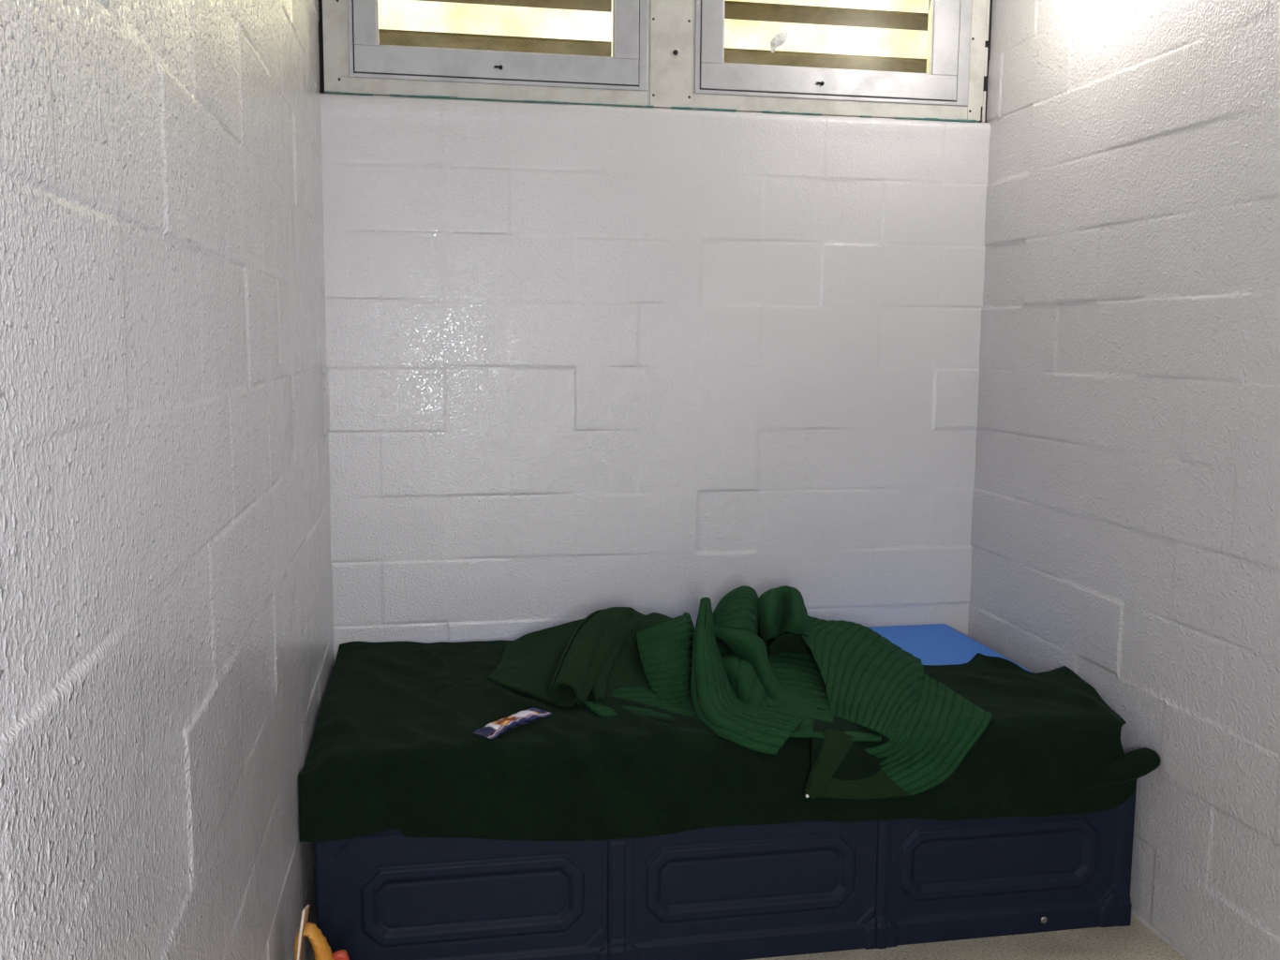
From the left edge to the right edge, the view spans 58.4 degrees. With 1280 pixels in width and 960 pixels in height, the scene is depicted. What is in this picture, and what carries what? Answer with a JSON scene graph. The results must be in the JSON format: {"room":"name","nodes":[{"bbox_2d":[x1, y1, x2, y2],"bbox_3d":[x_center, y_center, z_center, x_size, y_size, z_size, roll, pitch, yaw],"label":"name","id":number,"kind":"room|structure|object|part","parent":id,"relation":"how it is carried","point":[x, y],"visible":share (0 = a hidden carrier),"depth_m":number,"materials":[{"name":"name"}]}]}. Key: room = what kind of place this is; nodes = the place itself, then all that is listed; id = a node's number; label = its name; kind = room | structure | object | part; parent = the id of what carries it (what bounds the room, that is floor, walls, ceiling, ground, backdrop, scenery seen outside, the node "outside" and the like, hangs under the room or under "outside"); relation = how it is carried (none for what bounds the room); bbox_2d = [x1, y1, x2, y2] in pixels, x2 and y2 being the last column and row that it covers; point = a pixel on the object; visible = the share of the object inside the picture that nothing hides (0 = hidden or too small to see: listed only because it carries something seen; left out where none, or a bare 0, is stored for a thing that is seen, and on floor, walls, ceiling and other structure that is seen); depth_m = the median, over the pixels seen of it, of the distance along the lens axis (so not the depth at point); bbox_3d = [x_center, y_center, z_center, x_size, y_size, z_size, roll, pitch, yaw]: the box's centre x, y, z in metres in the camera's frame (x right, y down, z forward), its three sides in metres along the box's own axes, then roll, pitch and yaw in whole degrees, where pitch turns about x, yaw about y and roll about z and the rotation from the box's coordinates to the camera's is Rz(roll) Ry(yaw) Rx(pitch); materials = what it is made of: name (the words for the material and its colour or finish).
{"room":"prison interior","nodes":[
{"label":"prison interior","id":0,"kind":"room"},
{"bbox_2d":[0,0,334,959],"bbox_3d":[-0.695,-0.134,1.544,0.205,3.120,4.750,-1,7,-10],"label":"wall","id":1,"kind":"structure","parent":0,"point":[167,647],"depth_m":1.32,"materials":[{"name":"white paint"}]},
{"bbox_2d":[319,92,990,662],"bbox_3d":[0.077,-0.015,3.827,2.339,2.345,0.218,-1,7,-10],"label":"wall","id":2,"kind":"structure","parent":0,"point":[583,361],"depth_m":3.67,"materials":[{"name":"white paint"}]},
{"bbox_2d":[347,0,647,90],"bbox_3d":[-0.423,-1.448,3.480,0.906,0.475,0.050,-1,7,-10],"label":"window","id":3,"kind":"structure","parent":2,"relation":"in","point":[626,68],"depth_m":3.49,"materials":[{"name":"metal"}]},
{"bbox_2d":[325,90,976,122],"bbox_3d":[0.085,-1.171,3.597,2.081,0.006,0.014,-1,7,-10],"label":"trim","id":4,"kind":"structure","parent":2,"relation":"attached to","point":[326,92],"depth_m":3.56,"materials":[{"name":"teal paint"}]},
{"bbox_2d":[322,0,986,122],"bbox_3d":[0.094,-1.449,3.592,2.110,0.551,0.070,-1,7,-10],"label":"window frame","id":5,"kind":"structure","parent":2,"relation":"attached to","point":[671,23],"depth_m":3.58,"materials":[{"name":"beige paint"}]},
{"bbox_3d":[0.099,-1.446,3.568,0.134,0.551,0.005,-1,7,-10],"label":"mullion plate","id":6,"kind":"part","parent":5,"relation":"part of","materials":[{"name":"beige paint"}]},
{"bbox_2d":[318,0,992,122],"bbox_3d":[0.097,-1.450,3.604,2.159,0.553,0.058,-1,7,-10],"label":"trim","id":7,"kind":"structure","parent":2,"relation":"attached to","point":[320,30],"depth_m":3.42,"materials":[{"name":"black"}]},
{"bbox_2d":[694,0,971,105],"bbox_3d":[0.627,-1.464,3.671,0.924,0.475,0.050,-1,7,-10],"label":"window","id":8,"kind":"structure","parent":2,"relation":"in","point":[945,81],"depth_m":3.69,"materials":[{"name":"metal"}]},
{"bbox_2d":[770,30,788,53],"bbox_3d":[0.443,-1.396,3.642,0.058,0.071,0.015,-1,7,-10],"label":"paper scrap","id":9,"kind":"object","parent":8,"relation":"attached to","point":[780,38],"visible":1,"depth_m":3.64,"materials":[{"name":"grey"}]},
{"bbox_2d":[311,913,1187,959],"bbox_3d":[0.442,1.348,1.935,2.539,0.100,4.750,-1,7,-10],"label":"floor","id":10,"kind":"structure","parent":0,"point":[1136,941],"depth_m":2.89,"materials":[{"name":"beige concrete"}]},
{"bbox_2d":[296,905,309,959],"bbox_3d":[-0.676,1.033,2.269,0.044,0.426,0.100,-1,7,-10],"label":"cardboard piece","id":11,"kind":"object","parent":10,"relation":"on","point":[305,915],"visible":0.97,"depth_m":2.22,"materials":[{"name":"beige cardboard"}]},
{"bbox_2d":[294,922,349,959],"bbox_3d":[-0.607,1.056,2.329,0.156,0.363,0.182,1,7,8],"label":"fruit","id":12,"kind":"object","parent":10,"relation":"on","point":[322,951],"visible":0.85,"depth_m":2.26,"materials":[{"name":"yellow food"}]},
{"bbox_2d":[314,778,1137,959],"bbox_3d":[0.184,0.908,3.306,2.067,0.440,1.040,-1,7,-10],"label":"bed base","id":13,"kind":"object","parent":10,"relation":"on","point":[748,892],"visible":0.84,"depth_m":2.81,"materials":[{"name":"blue plastic"}]},
{"bbox_3d":[-0.410,0.978,2.690,0.676,0.440,0.027,-1,7,-10],"label":"panel","id":14,"kind":"part","parent":13,"relation":"part of","materials":[{"name":"blue plastic"}]},
{"bbox_3d":[0.259,0.968,2.810,0.682,0.440,0.031,-1,7,-10],"label":"panel","id":15,"kind":"part","parent":13,"relation":"part of","materials":[{"name":"blue plastic"}]},
{"bbox_2d":[867,624,1032,672],"bbox_3d":[0.176,0.627,3.288,1.989,0.119,1.020,-1,7,-10],"label":"mattress","id":16,"kind":"object","parent":13,"relation":"on","point":[940,644],"visible":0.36,"depth_m":3.67,"materials":[{"name":"blue plastic"}]},
{"bbox_2d":[298,640,1160,842],"bbox_3d":[0.196,0.670,3.252,2.157,0.275,1.104,-1,7,-10],"label":"sheet","id":17,"kind":"object","parent":16,"relation":"on","point":[394,745],"visible":0.65,"depth_m":2.78,"materials":[{"name":"green fabric"}]},
{"bbox_2d":[473,707,551,739],"bbox_3d":[-0.308,0.588,2.770,0.067,0.030,0.204,6,9,40],"label":"wrapper","id":18,"kind":"object","parent":17,"relation":"on","point":[492,730],"visible":1,"depth_m":2.76,"materials":[{"name":"plastic"}]},
{"bbox_2d":[487,585,992,799],"bbox_3d":[0.225,0.526,3.162,1.280,0.389,0.986,-1,7,-10],"label":"quilted blanket","id":19,"kind":"object","parent":17,"relation":"on","point":[762,673],"visible":1,"depth_m":3.04,"materials":[{"name":"green fabric"}]},
{"bbox_3d":[0.943,0.958,2.935,0.707,0.440,0.031,-1,7,-10],"label":"panel","id":20,"kind":"part","parent":13,"relation":"part of","materials":[{"name":"blue plastic"}]},
{"bbox_2d":[967,0,1279,959],"bbox_3d":[1.601,-0.168,1.963,0.205,3.120,4.750,-1,7,-10],"label":"wall","id":21,"kind":"structure","parent":0,"point":[1125,532],"depth_m":2.96,"materials":[{"name":"white paint"}]},
{"bbox_2d":[982,0,990,122],"bbox_3d":[1.140,-1.462,3.766,0.010,0.553,0.013,-1,7,-10],"label":"trim","id":22,"kind":"structure","parent":21,"relation":"attached to","point":[988,1],"depth_m":3.77,"materials":[{"name":"beige paint"}]},
{"bbox_3d":[0.090,-1.789,3.611,2.139,0.120,0.200,-1,7,-10],"label":"wall","id":23,"kind":"structure","parent":0,"visible":0},
{"bbox_2d":[378,0,611,57],"bbox_3d":[-0.506,-1.512,3.591,0.950,0.646,0.129,-1,7,-10],"label":"louver","id":24,"kind":"object","parent":23,"relation":"attached to","point":[386,37],"visible":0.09,"depth_m":3.63,"materials":[{"name":"brown metal"}]},
{"bbox_2d":[723,0,928,73],"bbox_3d":[0.630,-1.529,3.798,0.980,0.646,0.129,-1,7,-10],"label":"louver","id":25,"kind":"object","parent":23,"relation":"attached to","point":[733,9],"visible":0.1,"depth_m":3.80,"materials":[{"name":"brown metal"}]}
]}

